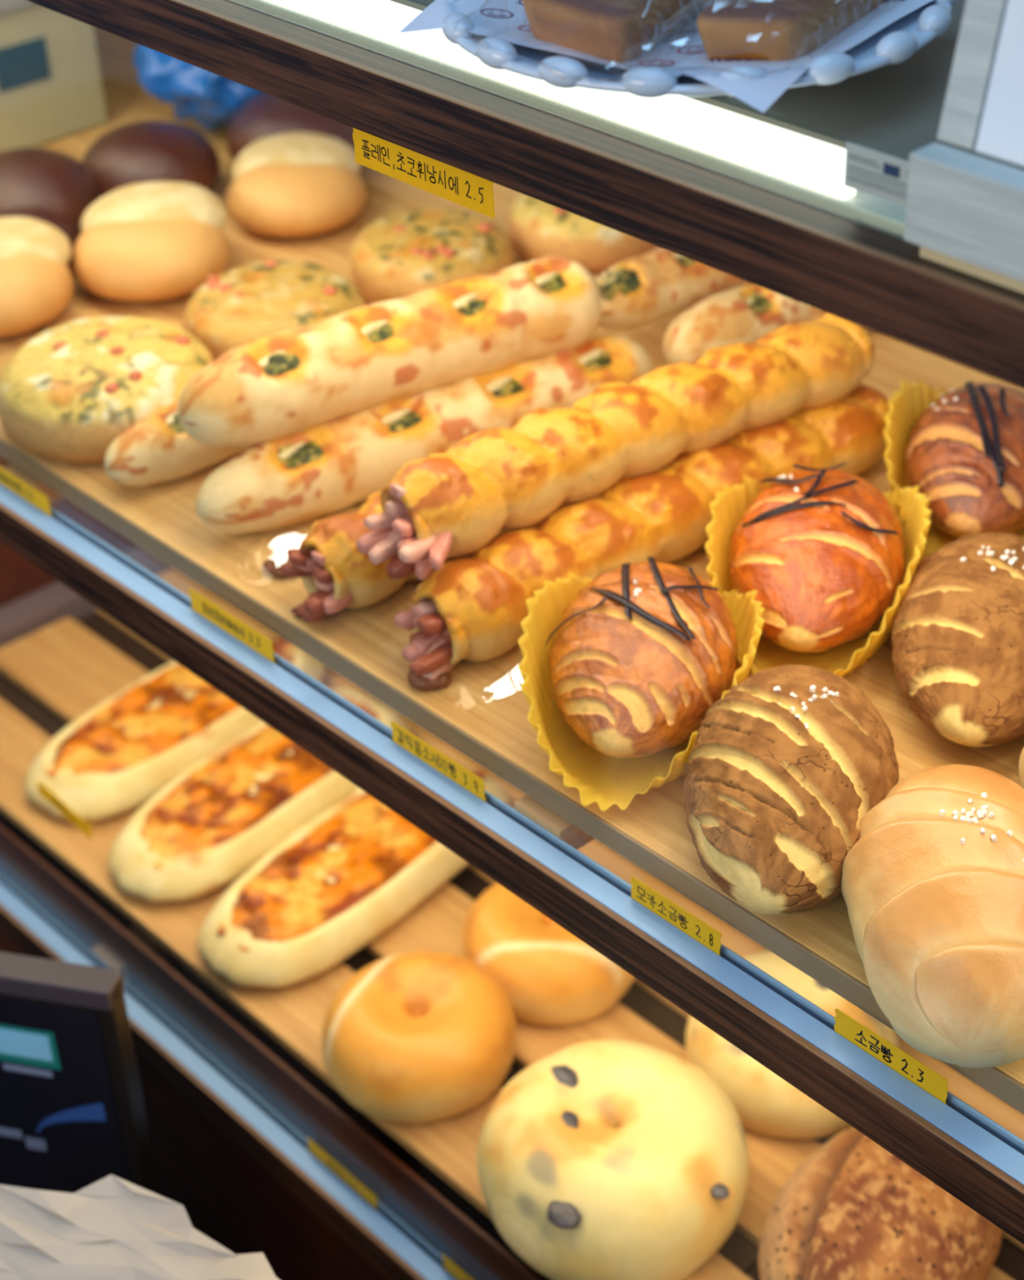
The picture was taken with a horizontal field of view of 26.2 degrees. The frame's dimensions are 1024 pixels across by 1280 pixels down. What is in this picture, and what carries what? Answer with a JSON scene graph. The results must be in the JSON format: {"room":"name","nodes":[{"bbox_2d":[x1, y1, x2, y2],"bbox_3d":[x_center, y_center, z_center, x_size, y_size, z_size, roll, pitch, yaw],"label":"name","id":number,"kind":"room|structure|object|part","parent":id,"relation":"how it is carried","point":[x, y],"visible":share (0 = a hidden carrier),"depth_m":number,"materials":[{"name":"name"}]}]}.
{"room":"food shop","nodes":[
{"label":"food shop","id":0,"kind":"room"},
{"bbox_3d":[-0.718,0.634,1.714,2.350,0.050,4.600,-28,42,-33],"label":"floor","id":1,"kind":"structure","parent":0,"visible":0},
{"bbox_2d":[0,951,160,1195],"bbox_3d":[-0.381,0.406,1.529,0.300,0.510,0.023,7,35,13],"label":"monitor","id":2,"kind":"object","parent":1,"relation":"on","point":[73,1116],"visible":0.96,"depth_m":1.40,"materials":[{"name":"black plastic"}]},
{"bbox_3d":[-0.309,0.256,1.389,0.038,0.022,0.001,7,35,13],"label":"pale panel","id":3,"kind":"part","parent":2,"relation":"part of","materials":[{"name":"teal plastic"}]},
{"label":"panel","id":4,"kind":"part","parent":2,"relation":"part of","materials":[{"name":"black plastic"}]},
{"bbox_2d":[0,1174,279,1279],"bbox_3d":[-0.227,0.542,1.319,0.472,0.507,0.123,4,34,9],"label":"paper bag","id":5,"kind":"object","parent":1,"relation":"on","point":[112,1228],"visible":1,"depth_m":1.21,"materials":[{"name":"white paper"}]},
{"bbox_2d":[0,815,551,1279],"bbox_3d":[-0.123,0.254,1.942,0.580,0.283,2.420,-28,42,-33],"label":"display case","id":6,"kind":"object","parent":1,"relation":"on","point":[225,1195],"visible":0.02,"depth_m":1.63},
{"bbox_2d":[0,577,1023,1279],"bbox_3d":[-0.136,0.112,1.838,0.600,0.066,2.420,-28,42,-33],"label":"display shelf","id":7,"kind":"object","parent":6,"relation":"on","point":[254,1098],"visible":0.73,"depth_m":1.54,"materials":[{"name":"brown wood"}]},
{"bbox_2d":[0,457,179,648],"bbox_3d":[-0.358,-0.200,1.952,0.545,0.339,0.054,-28,42,-33],"label":"panel","id":8,"kind":"object","parent":7,"relation":"on","point":[32,600],"visible":0.07,"depth_m":1.97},
{"bbox_2d":[306,1137,377,1209],"bbox_3d":[-0.114,0.356,1.468,0.001,0.013,0.074,-28,42,-33],"label":"price label","id":9,"kind":"object","parent":7,"relation":"attached to","point":[313,1148],"visible":1,"depth_m":1.47,"materials":[{"name":"yellow paper"}]},
{"bbox_2d":[442,1253,472,1279],"bbox_3d":[-0.019,0.411,1.380,0.001,0.014,0.074,-28,42,-33],"label":"price label","id":10,"kind":"object","parent":7,"relation":"attached to","point":[455,1271],"visible":1,"depth_m":1.40,"materials":[{"name":"yellow paper"}]},
{"bbox_2d":[0,568,1023,1279],"bbox_3d":[0.171,0.251,1.538,0.532,0.014,1.520,-28,42,-33],"label":"tray","id":11,"kind":"object","parent":7,"relation":"on","point":[64,665],"visible":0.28,"depth_m":1.59,"materials":[{"name":"brown wood"}]},
{"bbox_2d":[24,631,325,819],"bbox_3d":[-0.271,0.062,1.798,0.120,0.040,0.284,25,43,34],"label":"flatbread","id":12,"kind":"object","parent":11,"relation":"on","point":[113,759],"visible":0.73,"depth_m":1.75,"materials":[{"name":"food"}]},
{"bbox_2d":[107,688,410,901],"bbox_3d":[-0.195,0.115,1.716,0.121,0.039,0.290,23,42,33],"label":"flatbread","id":13,"kind":"object","parent":11,"relation":"on","point":[206,828],"visible":0.73,"depth_m":1.67,"materials":[{"name":"orange food"}]},
{"bbox_2d":[197,760,509,986],"bbox_3d":[-0.114,0.165,1.635,0.120,0.039,0.289,23,42,33],"label":"flatbread","id":14,"kind":"object","parent":11,"relation":"on","point":[352,872],"visible":0.76,"depth_m":1.59,"materials":[{"name":"food"}]},
{"bbox_2d":[321,951,516,1123],"bbox_3d":[-0.062,0.262,1.468,0.132,0.062,0.132,-28,42,-33],"label":"bagel","id":15,"kind":"object","parent":11,"relation":"on","point":[420,1037],"visible":1,"depth_m":1.43,"materials":[{"name":"orange food"}]},
{"bbox_2d":[462,882,635,1025],"bbox_3d":[0.028,0.210,1.538,0.126,0.062,0.126,12,36,20],"label":"bagel","id":16,"kind":"object","parent":11,"relation":"on","point":[548,975],"visible":0.7,"depth_m":1.49,"materials":[{"name":"orange food"}]},
{"bbox_2d":[476,1039,749,1279],"bbox_3d":[0.064,0.318,1.350,0.166,0.091,0.169,-28,42,-33],"label":"bagel","id":17,"kind":"object","parent":11,"relation":"on","point":[600,1159],"visible":1,"depth_m":1.30,"materials":[{"name":"yellow food"}]},
{"bbox_2d":[685,950,900,1138],"bbox_3d":[0.186,0.261,1.447,0.144,0.068,0.142,-28,42,-33],"label":"bagel","id":18,"kind":"object","parent":11,"relation":"on","point":[764,1103],"visible":0.23,"depth_m":1.40,"materials":[{"name":"beige food"}]},
{"bbox_2d":[757,1126,1003,1279],"bbox_3d":[0.220,0.347,1.300,0.130,0.086,0.177,22,41,31],"label":"loaf","id":19,"kind":"object","parent":11,"relation":"on","point":[852,1209],"visible":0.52,"depth_m":1.26,"materials":[{"name":"brown food"}]},
{"bbox_3d":[-0.350,0.068,1.580,0.003,0.390,2.420,-28,42,-33],"label":"sneeze guard","id":20,"kind":"object","parent":7,"relation":"attached to","visible":0},
{"bbox_2d":[37,780,93,840],"bbox_3d":[-0.322,0.122,1.578,0.001,0.017,0.071,-28,42,-33],"label":"price label","id":21,"kind":"object","parent":20,"relation":"attached to","point":[43,791],"visible":1,"depth_m":1.58,"materials":[{"name":"yellow paper"}]},
{"bbox_3d":[0.017,-0.506,1.793,0.030,1.700,4.600,-28,42,-33],"label":"wall","id":22,"kind":"structure","parent":0,"visible":0},
{"bbox_2d":[0,464,1023,1244],"bbox_3d":[-0.151,-0.220,1.615,0.600,0.033,2.420,-28,42,-33],"label":"display shelf","id":23,"kind":"object","parent":22,"relation":"attached to","point":[528,849],"visible":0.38,"depth_m":1.09,"materials":[{"name":"brown wood"}]},
{"bbox_2d":[0,466,51,516],"bbox_3d":[-0.321,-0.100,1.415,0.001,0.014,0.086,-28,42,-33],"label":"price label","id":24,"kind":"object","parent":23,"relation":"attached to","point":[8,480],"visible":1,"depth_m":1.41,"materials":[{"name":"yellow paper"}]},
{"bbox_2d":[188,587,275,663],"bbox_3d":[-0.162,-0.009,1.267,0.001,0.016,0.081,-28,42,-33],"label":"price label","id":25,"kind":"object","parent":23,"relation":"attached to","point":[255,640],"visible":1,"depth_m":1.27,"materials":[{"name":"yellow paper"}]},
{"bbox_2d":[390,720,485,801],"bbox_3d":[-0.039,0.063,1.153,0.001,0.014,0.076,-28,42,-33],"label":"price label","id":26,"kind":"object","parent":23,"relation":"attached to","point":[403,738],"visible":1,"depth_m":1.15,"materials":[{"name":"yellow paper"}]},
{"bbox_2d":[0,26,1023,1113],"bbox_3d":[-0.149,-0.242,1.603,0.545,0.014,2.420,-28,42,-33],"label":"wooden tray","id":27,"kind":"object","parent":23,"relation":"on","point":[482,713],"visible":0.02,"depth_m":1.25,"materials":[{"name":"brown wood"}]},
{"bbox_2d":[0,216,73,337],"bbox_3d":[-0.371,-0.261,1.581,0.126,0.057,0.127,-28,42,-33],"label":"bun","id":28,"kind":"object","parent":27,"relation":"on","point":[37,284],"visible":1,"depth_m":1.55,"materials":[{"name":"beige food"}]},
{"bbox_3d":[-0.372,-0.279,1.588,0.106,0.034,0.103,-28,42,-33],"label":"crumbly lid","id":29,"kind":"part","parent":28,"relation":"part of","materials":[{"name":"beige food"}]},
{"bbox_2d":[0,206,79,267],"bbox_3d":[-0.369,-0.297,1.644,0.091,0.046,0.091,-28,42,-33],"label":"bun","id":30,"kind":"object","parent":27,"relation":"on","point":[71,233],"visible":0.33,"depth_m":1.64,"materials":[{"name":"brown food"}]},
{"bbox_2d":[0,146,100,231],"bbox_3d":[-0.380,-0.343,1.698,0.123,0.062,0.123,23,41,33],"label":"bun","id":31,"kind":"object","parent":27,"relation":"on","point":[55,181],"visible":0.62,"depth_m":1.67,"materials":[{"name":"brown food"}]},
{"bbox_2d":[0,0,106,151],"bbox_3d":[-0.552,-0.517,1.891,0.277,0.150,0.312,-28,42,-33],"label":"carton","id":32,"kind":"object","parent":27,"relation":"on","point":[51,84],"visible":1,"depth_m":1.85,"materials":[{"name":"beige cardboard"}]},
{"bbox_2d":[0,315,213,463],"bbox_3d":[-0.266,-0.170,1.440,0.144,0.054,0.145,18,39,28],"label":"bread","id":33,"kind":"object","parent":27,"relation":"on","point":[73,388],"visible":0.85,"depth_m":1.40,"materials":[{"name":"beige food"}]},
{"bbox_2d":[80,120,219,198],"bbox_3d":[-0.290,-0.381,1.755,0.112,0.056,0.113,-28,42,-33],"label":"bun","id":34,"kind":"object","parent":27,"relation":"on","point":[142,151],"visible":0.65,"depth_m":1.72,"materials":[{"name":"brown food"}]},
{"bbox_2d":[72,181,230,302],"bbox_3d":[-0.264,-0.296,1.623,0.116,0.059,0.139,2,34,7],"label":"bun","id":35,"kind":"object","parent":27,"relation":"on","point":[148,242],"visible":0.98,"depth_m":1.58,"materials":[{"name":"food"}]},
{"bbox_3d":[-0.267,-0.315,1.631,0.107,0.036,0.107,-28,42,-33],"label":"crumbly lid","id":36,"kind":"part","parent":35,"relation":"part of","materials":[{"name":"beige food"}]},
{"bbox_2d":[104,400,254,486],"bbox_3d":[-0.147,-0.158,1.426,0.271,0.043,0.051,-25,40,-30],"label":"bread","id":37,"kind":"object","parent":27,"relation":"on","point":[156,449],"visible":0.28,"depth_m":1.36,"materials":[{"name":"food"}]},
{"bbox_2d":[133,43,262,131],"bbox_3d":[-0.253,-0.482,1.854,0.134,0.111,0.128,-14,35,-16],"label":"bag","id":38,"kind":"object","parent":27,"relation":"on","point":[211,100],"visible":0.49,"depth_m":1.81,"materials":[{"name":"plastic"}]},
{"bbox_2d":[261,552,287,578],"bbox_3d":[-0.133,-0.044,1.288,0.026,0.008,0.021,-17,37,-21],"label":"sausage slice","id":39,"kind":"object","parent":27,"relation":"on","point":[269,566],"visible":0.51,"depth_m":1.28,"materials":[{"name":"white food"}]},
{"bbox_2d":[183,259,366,360],"bbox_3d":[-0.164,-0.226,1.522,0.128,0.049,0.127,-30,43,-35],"label":"bread","id":40,"kind":"object","parent":27,"relation":"on","point":[235,308],"visible":0.58,"depth_m":1.49,"materials":[{"name":"beige food"}]},
{"bbox_2d":[226,92,361,165],"bbox_3d":[-0.171,-0.416,1.791,0.126,0.064,0.127,-28,42,-33],"label":"bun","id":41,"kind":"object","parent":27,"relation":"on","point":[264,115],"visible":0.24,"depth_m":1.75,"materials":[{"name":"brown food"}]},
{"bbox_2d":[226,132,366,237],"bbox_3d":[-0.168,-0.355,1.709,0.121,0.055,0.123,-28,42,-33],"label":"bun","id":42,"kind":"object","parent":27,"relation":"on","point":[294,184],"visible":1,"depth_m":1.67,"materials":[{"name":"beige food"}]},
{"bbox_3d":[-0.169,-0.372,1.715,0.101,0.033,0.101,-28,42,-33],"label":"crumbly lid","id":43,"kind":"part","parent":42,"relation":"part of","materials":[{"name":"beige food"}]},
{"bbox_2d":[349,207,513,304],"bbox_3d":[-0.058,-0.279,1.594,0.120,0.048,0.119,-28,42,-33],"label":"bread","id":44,"kind":"object","parent":27,"relation":"on","point":[402,255],"visible":0.77,"depth_m":1.56,"materials":[{"name":"food"}]},
{"bbox_2d":[247,525,689,739],"bbox_3d":[0.136,0.016,1.176,0.284,0.011,0.780,-28,42,-33],"label":"plastic sheet","id":45,"kind":"object","parent":27,"relation":"on","point":[256,540],"visible":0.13,"depth_m":1.31,"materials":[{"name":"clear plastic"}]},
{"bbox_2d":[195,333,653,533],"bbox_3d":[-0.051,-0.131,1.373,0.325,0.053,0.061,-21,38,-25],"label":"bread","id":46,"kind":"object","parent":45,"relation":"on","point":[333,466],"visible":0.79,"depth_m":1.34,"materials":[{"name":"food"}]},
{"bbox_2d":[177,256,601,447],"bbox_3d":[-0.073,-0.180,1.360,0.292,0.058,0.066,-21,38,-25],"label":"bread","id":47,"kind":"object","parent":46,"relation":"on","point":[282,384],"visible":1,"depth_m":1.34,"materials":[{"name":"beige food"}]},
{"bbox_2d":[407,670,451,691],"bbox_3d":[-0.046,0.020,1.188,0.021,0.008,0.026,-28,42,-33],"label":"sausage slice","id":48,"kind":"object","parent":45,"relation":"on","point":[442,680],"visible":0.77,"depth_m":1.18,"materials":[{"name":"brown food"}]},
{"bbox_2d":[279,492,597,623],"bbox_3d":[0.004,-0.094,1.310,0.327,0.053,0.062,-25,40,-30],"label":"bread","id":49,"kind":"object","parent":45,"relation":"on","point":[336,577],"visible":0.21,"depth_m":1.23,"materials":[{"name":"food"}]},
{"bbox_2d":[517,572,764,811],"bbox_3d":[0.068,0.009,1.145,0.124,0.057,0.203,5,35,11],"label":"paper cup","id":50,"kind":"object","parent":45,"relation":"on","point":[604,780],"visible":0.44,"depth_m":1.12,"materials":[{"name":"yellow paper"}]},
{"bbox_2d":[545,556,737,758],"bbox_3d":[0.067,0.005,1.143,0.099,0.064,0.157,6,35,13],"label":"roll","id":51,"kind":"object","parent":50,"relation":"in","point":[640,655],"visible":0.98,"depth_m":1.11,"materials":[{"name":"brown food"}]},
{"bbox_2d":[394,381,889,679],"bbox_3d":[0.083,-0.072,1.271,0.380,0.055,0.065,-26,40,-31],"label":"bread","id":52,"kind":"object","parent":45,"relation":"on","point":[473,608],"visible":0.77,"depth_m":1.23,"materials":[{"name":"orange food"}]},
{"bbox_2d":[355,311,874,580],"bbox_3d":[0.071,-0.117,1.256,0.357,0.056,0.076,-23,39,-28],"label":"bread","id":53,"kind":"object","parent":52,"relation":"on","point":[437,508],"visible":0.99,"depth_m":1.23,"materials":[{"name":"food"}]},
{"bbox_2d":[683,664,898,916],"bbox_3d":[0.132,0.065,1.050,0.102,0.067,0.176,8,35,15],"label":"roll","id":54,"kind":"object","parent":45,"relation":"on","point":[784,770],"visible":0.94,"depth_m":1.02,"materials":[{"name":"brown food"}]},
{"bbox_2d":[704,476,931,676],"bbox_3d":[0.169,-0.046,1.221,0.121,0.058,0.213,5,35,11],"label":"paper cup","id":55,"kind":"object","parent":45,"relation":"on","point":[730,505],"visible":0.34,"depth_m":1.21,"materials":[{"name":"yellow paper"}]},
{"bbox_2d":[728,462,904,652],"bbox_3d":[0.169,-0.051,1.217,0.098,0.067,0.168,6,35,13],"label":"roll","id":56,"kind":"object","parent":55,"relation":"in","point":[821,549],"visible":0.97,"depth_m":1.18,"materials":[{"name":"orange food"}]},
{"bbox_2d":[840,764,1023,1067],"bbox_3d":[0.200,0.113,0.972,0.108,0.069,0.179,4,34,9],"label":"roll","id":57,"kind":"object","parent":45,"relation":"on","point":[932,880],"visible":1,"depth_m":0.93,"materials":[{"name":"food"}]},
{"bbox_2d":[891,532,1023,746],"bbox_3d":[0.250,-0.006,1.150,0.101,0.065,0.176,9,35,16],"label":"roll","id":58,"kind":"object","parent":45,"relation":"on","point":[957,630],"visible":1,"depth_m":1.11,"materials":[{"name":"brown food"}]},
{"bbox_2d":[1018,747,1023,788],"bbox_3d":[0.293,0.067,1.040,0.103,0.064,0.160,5,35,12],"label":"roll","id":59,"kind":"object","parent":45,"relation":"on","point":[1021,757],"visible":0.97,"depth_m":1.06,"materials":[{"name":"beige food"}]},
{"bbox_2d":[506,193,657,273],"bbox_3d":[0.054,-0.316,1.643,0.115,0.048,0.115,-28,42,-33],"label":"bread","id":60,"kind":"object","parent":27,"relation":"on","point":[537,228],"visible":0.45,"depth_m":1.60,"materials":[{"name":"food"}]},
{"bbox_2d":[595,247,751,330],"bbox_3d":[0.122,-0.252,1.507,0.172,0.044,0.051,-22,39,-27],"label":"bread","id":61,"kind":"object","parent":27,"relation":"on","point":[637,291],"visible":0.44,"depth_m":1.47,"materials":[{"name":"food"}]},
{"bbox_2d":[662,283,866,364],"bbox_3d":[0.187,-0.223,1.489,0.202,0.050,0.058,-20,38,-25],"label":"bread","id":62,"kind":"object","parent":27,"relation":"on","point":[746,313],"visible":0.36,"depth_m":1.45,"materials":[{"name":"food"}]},
{"bbox_2d":[883,379,1023,556],"bbox_3d":[0.280,-0.110,1.305,0.117,0.061,0.208,10,36,18],"label":"paper cup","id":63,"kind":"object","parent":27,"relation":"on","point":[908,402],"visible":0.27,"depth_m":1.32,"materials":[{"name":"yellow paper"}]},
{"bbox_2d":[903,381,1023,537],"bbox_3d":[0.280,-0.112,1.303,0.094,0.064,0.160,8,35,16],"label":"roll","id":64,"kind":"object","parent":63,"relation":"in","point":[964,452],"visible":0.92,"depth_m":1.27,"materials":[{"name":"brown food"}]},
{"bbox_2d":[630,875,721,955],"bbox_3d":[0.078,0.131,1.045,0.001,0.014,0.060,-28,42,-33],"label":"price label","id":65,"kind":"object","parent":23,"relation":"attached to","point":[642,893],"visible":1,"depth_m":1.04,"materials":[{"name":"yellow paper"}]},
{"bbox_2d":[834,1008,947,1104],"bbox_3d":[0.166,0.182,0.963,0.001,0.014,0.064,-28,42,-33],"label":"price label","id":66,"kind":"object","parent":23,"relation":"attached to","point":[902,1063],"visible":1,"depth_m":0.96,"materials":[{"name":"yellow paper"}]},
{"bbox_3d":[-0.364,-0.265,1.357,0.003,0.358,2.420,-28,42,-33],"label":"sneeze guard","id":67,"kind":"object","parent":23,"relation":"attached to","visible":0},
{"bbox_2d":[352,127,494,218],"bbox_3d":[-0.039,-0.205,0.958,0.001,0.018,0.095,-28,42,-33],"label":"price label","id":68,"kind":"object","parent":67,"relation":"attached to","point":[466,189],"visible":0.98,"depth_m":0.96,"materials":[{"name":"yellow paper"}]},
{"bbox_2d":[26,0,1023,389],"bbox_3d":[-0.165,-0.545,1.397,0.600,0.047,2.420,-28,42,-33],"label":"display shelf","id":69,"kind":"object","parent":22,"relation":"attached to","point":[726,184],"visible":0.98,"depth_m":0.85,"materials":[{"name":"brown wood"}]},
{"bbox_2d":[268,0,855,199],"bbox_3d":[-0.530,-0.544,1.392,0.006,0.016,1.934,-28,42,-33],"label":"diffuser","id":70,"kind":"object","parent":69,"relation":"attached to","point":[762,159],"depth_m":0.86,"materials":[{"name":"white plastic"}]},
{"bbox_3d":[-0.359,-0.443,1.252,0.028,0.007,2.420,-28,42,-33],"label":"frosted rail","id":71,"kind":"part","parent":69,"relation":"part of","materials":[{"name":"plastic"}]},
{"bbox_3d":[-0.378,-0.432,1.238,0.014,0.003,2.420,-28,42,-33],"label":"trim","id":72,"kind":"part","parent":69,"relation":"part of","materials":[{"name":"brown wood"}]},
{"bbox_2d":[436,0,955,97],"bbox_3d":[0.073,-0.249,0.885,0.208,0.032,0.206,-24,39,-28],"label":"scalloped plate","id":73,"kind":"object","parent":69,"relation":"on","point":[895,43],"visible":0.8,"depth_m":0.82,"materials":[{"name":"white ceramic"}]},
{"bbox_2d":[399,0,933,112],"bbox_3d":[0.073,-0.257,0.880,0.169,0.008,0.169,21,41,31],"label":"printed paper","id":74,"kind":"object","parent":73,"relation":"on","point":[491,18],"visible":0.52,"depth_m":0.83,"materials":[{"name":"paper"}]},
{"bbox_2d":[458,0,713,83],"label":"plastic wrapper","id":75,"kind":"object","parent":74,"relation":"on","point":[605,29],"visible":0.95,"depth_m":0.82,"materials":[{"name":"plastic"}]},
{"bbox_2d":[622,0,897,77],"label":"plastic wrapper","id":76,"kind":"object","parent":74,"relation":"on","point":[758,29],"visible":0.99,"depth_m":0.81,"materials":[{"name":"clear plastic"}]},
{"bbox_2d":[903,0,1023,293],"bbox_3d":[0.227,-0.182,0.650,0.059,0.192,0.220,-28,42,-33],"label":"cash register","id":77,"kind":"object","parent":69,"relation":"on","point":[964,211],"visible":1,"depth_m":0.73,"materials":[{"name":"white plastic"}]},
{"bbox_3d":[0.162,-0.239,0.709,0.008,0.160,0.015,-15,34,-41],"label":"post","id":78,"kind":"part","parent":77,"relation":"part of","materials":[{"name":"white plastic"}]},
{"bbox_3d":[-0.525,-0.538,1.375,0.004,0.029,1.968,-28,42,-33],"label":"guard lip","id":79,"kind":"object","parent":69,"relation":"attached to","visible":0},
{"bbox_2d":[844,141,908,206],"bbox_3d":[0.137,-0.158,0.762,0.001,0.016,0.055,-28,42,-33],"label":"sticker","id":80,"kind":"object","parent":79,"relation":"attached to","point":[880,175],"visible":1,"depth_m":0.77,"materials":[{"name":"white paper"}]}
]}

